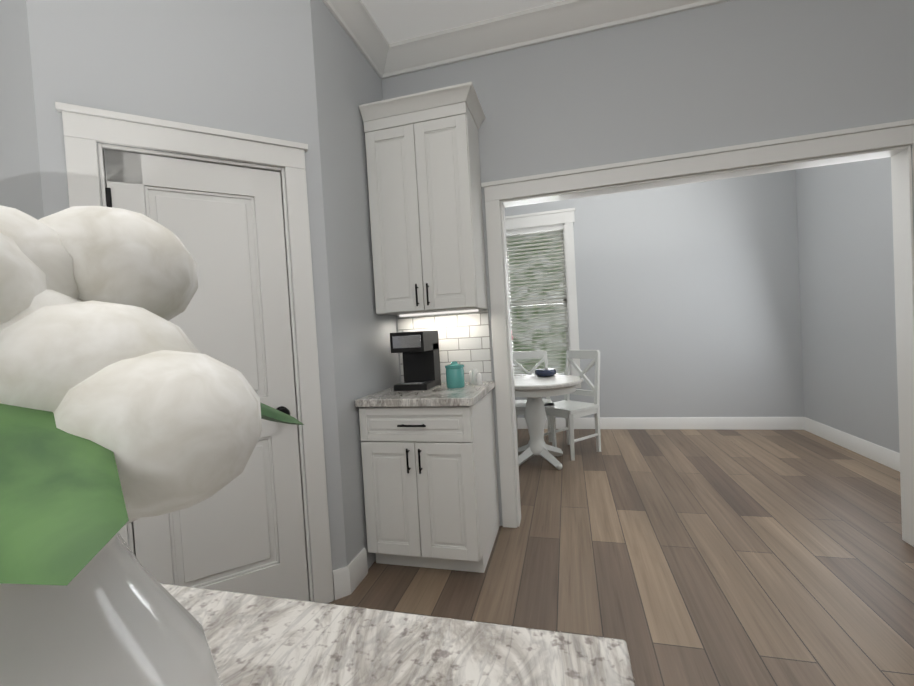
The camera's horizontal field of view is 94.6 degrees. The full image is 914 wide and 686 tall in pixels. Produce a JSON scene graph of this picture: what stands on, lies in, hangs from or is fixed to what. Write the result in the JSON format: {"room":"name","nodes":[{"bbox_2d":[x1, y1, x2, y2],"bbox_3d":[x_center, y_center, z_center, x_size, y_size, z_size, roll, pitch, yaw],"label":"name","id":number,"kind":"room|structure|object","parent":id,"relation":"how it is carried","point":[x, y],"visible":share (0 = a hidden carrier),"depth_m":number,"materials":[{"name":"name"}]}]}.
{"room":"kitchen","nodes":[
{"label":"kitchen","id":0,"kind":"room"},
{"bbox_2d":[0,0,913,601],"bbox_3d":[0.389,-0.308,0.046,6.240,3.050,10.340,-3,2,15],"label":"wall","id":1,"kind":"structure","parent":0,"point":[772,294],"depth_m":2.37,"materials":[{"name":"grey paint"}]},
{"bbox_2d":[55,102,333,602],"bbox_3d":[-1.038,0.180,1.816,0.870,2.145,0.150,-4,2,-30],"label":"door frame","id":2,"kind":"structure","parent":1,"relation":"attached to","point":[86,130],"depth_m":1.91,"materials":[{"name":"white paint"}]},
{"bbox_2d":[104,149,308,600],"bbox_3d":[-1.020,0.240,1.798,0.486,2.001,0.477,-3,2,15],"label":"pantry door","id":3,"kind":"structure","parent":1,"relation":"in","point":[243,532],"depth_m":1.83,"materials":[{"name":"white paint"}]},
{"bbox_2d":[397,310,491,381],"bbox_3d":[-0.086,0.029,2.711,0.605,0.447,0.009,-3,2,15],"label":"backsplash","id":4,"kind":"structure","parent":1,"relation":"attached to","point":[464,338],"depth_m":2.68,"materials":[{"name":"tile"}]},
{"bbox_2d":[322,0,730,78],"bbox_3d":[0.306,-1.762,0.008,6.000,0.134,10.100,-3,2,15],"label":"crown molding","id":5,"kind":"structure","parent":1,"relation":"attached to","point":[384,57],"depth_m":2.44,"materials":[{"name":"white paint"}]},
{"bbox_2d":[505,208,583,387],"bbox_3d":[0.968,-0.501,5.141,1.010,2.120,0.180,-3,2,15],"label":"window","id":6,"kind":"structure","parent":1,"relation":"in","point":[561,221],"depth_m":5.08,"materials":[{"name":"white paint"}]},
{"bbox_2d":[517,417,803,429],"bbox_3d":[2.010,0.932,4.889,3.450,0.135,0.016,-3,2,15],"label":"baseboard","id":7,"kind":"structure","parent":1,"relation":"attached to","point":[721,423],"depth_m":4.73,"materials":[{"name":"white paint"}]},
{"bbox_2d":[481,119,913,546],"bbox_3d":[1.317,0.030,2.409,2.250,2.145,0.170,-3,2,15],"label":"door frame","id":8,"kind":"structure","parent":1,"relation":"attached to","point":[865,139],"depth_m":2.28,"materials":[{"name":"white paint"}]},
{"bbox_2d":[804,417,899,471],"bbox_3d":[3.355,0.897,3.253,0.016,0.135,2.460,-3,2,15],"label":"baseboard","id":9,"kind":"structure","parent":1,"relation":"attached to","point":[887,457],"depth_m":3.64,"materials":[{"name":"white paint"}]},
{"bbox_2d":[362,0,561,42],"bbox_3d":[0.299,-1.880,0.005,6.240,0.100,10.340,-3,2,15],"label":"ceiling","id":10,"kind":"structure","parent":0,"point":[397,20],"depth_m":2.39,"materials":[{"name":"white paint"}]},
{"bbox_2d":[328,429,913,685],"bbox_3d":[0.479,1.264,0.087,6.240,0.100,10.340,-3,2,15],"label":"floor","id":11,"kind":"structure","parent":0,"point":[694,557],"depth_m":2.14,"materials":[{"name":"brown wood"}]},
{"bbox_2d":[359,82,499,572],"bbox_3d":[-0.151,-0.088,2.390,0.655,2.550,0.652,-3,2,15],"label":"tall cabinet","id":12,"kind":"object","parent":11,"relation":"on","point":[430,481],"visible":0.98,"depth_m":2.31,"materials":[{"name":"white paint"}]},
{"bbox_2d":[355,381,494,406],"bbox_3d":[-0.145,0.285,2.404,0.628,0.040,0.632,-3,2,15],"label":"countertop","id":13,"kind":"structure","parent":12,"relation":"on","point":[467,394],"depth_m":2.16,"materials":[{"name":"stone"}]},
{"bbox_2d":[390,330,440,390],"bbox_3d":[-0.242,0.099,2.527,0.200,0.335,0.293,-3,2,15],"label":"coffee maker","id":14,"kind":"object","parent":13,"relation":"on","point":[419,350],"visible":1,"depth_m":2.52,"materials":[{"name":"black plastic"}]},
{"bbox_2d":[445,361,464,387],"bbox_3d":[-0.011,0.180,2.446,0.112,0.152,0.112,-3,2,15],"label":"canister","id":15,"kind":"object","parent":13,"relation":"on","point":[455,374],"visible":1,"depth_m":2.40,"materials":[{"name":"teal ceramic"}]},
{"bbox_2d":[469,368,481,384],"bbox_3d":[0.109,0.199,2.519,0.035,0.097,0.116,-4,2,-27],"label":"syrup bottles","id":16,"kind":"object","parent":13,"relation":"on","point":[475,377],"visible":1,"depth_m":2.50,"materials":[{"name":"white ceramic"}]},
{"bbox_2d":[399,309,477,316],"bbox_3d":[-0.117,-0.186,2.634,0.505,0.012,0.040,-3,2,15],"label":"under-cabinet light","id":17,"kind":"object","parent":12,"relation":"attached to","point":[435,313],"visible":1,"depth_m":2.62,"materials":[{"name":"white plastic"}]},
{"bbox_2d":[512,350,556,446],"bbox_3d":[0.776,0.590,4.389,0.426,0.985,0.482,-3,2,7],"label":"chair","id":18,"kind":"object","parent":11,"relation":"on","point":[520,405],"visible":0.4,"depth_m":4.53,"materials":[{"name":"white paint"}]},
{"bbox_2d":[514,374,581,469],"bbox_3d":[0.724,0.719,3.880,0.850,0.771,0.850,-3,2,15],"label":"dining table","id":19,"kind":"object","parent":11,"relation":"on","point":[534,389],"visible":0.69,"depth_m":3.79,"materials":[{"name":"white paint"}]},
{"bbox_2d":[534,368,556,376],"bbox_3d":[0.852,0.285,4.056,0.210,0.070,0.210,-3,2,15],"label":"bowl","id":20,"kind":"object","parent":19,"relation":"on","point":[545,372],"visible":1,"depth_m":3.98,"materials":[{"name":"blue ceramic"}]},
{"bbox_2d":[543,350,600,460],"bbox_3d":[1.113,0.577,4.148,0.482,0.985,0.426,-4,2,-34],"label":"chair","id":21,"kind":"object","parent":11,"relation":"on","point":[568,409],"visible":0.73,"depth_m":4.09,"materials":[{"name":"white paint"}]},
{"bbox_3d":[-0.535,0.833,-0.467,0.802,0.904,1.978,-3,2,15],"label":"kitchen island","id":22,"kind":"object","parent":11,"relation":"on","visible":0},
{"bbox_2d":[160,583,634,685],"bbox_3d":[-0.516,0.356,-0.492,0.860,0.044,2.050,-3,2,15],"label":"island countertop","id":23,"kind":"structure","parent":22,"relation":"on","point":[256,640],"depth_m":0.39,"materials":[{"name":"stone"}]},
{"bbox_2d":[0,205,303,685],"bbox_3d":[-0.183,0.111,0.150,0.234,0.372,0.196,-3,2,15],"label":"vase","id":24,"kind":"object","parent":23,"relation":"on","point":[123,401],"visible":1,"depth_m":0.14,"materials":[{"name":"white plant"}]},
{"label":"outside","id":25,"kind":"structure","parent":0,"visible":0},
{"bbox_2d":[507,232,565,373],"bbox_3d":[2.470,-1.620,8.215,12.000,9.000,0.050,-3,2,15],"label":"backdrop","id":26,"kind":"structure","parent":25,"point":[545,341],"depth_m":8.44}
]}

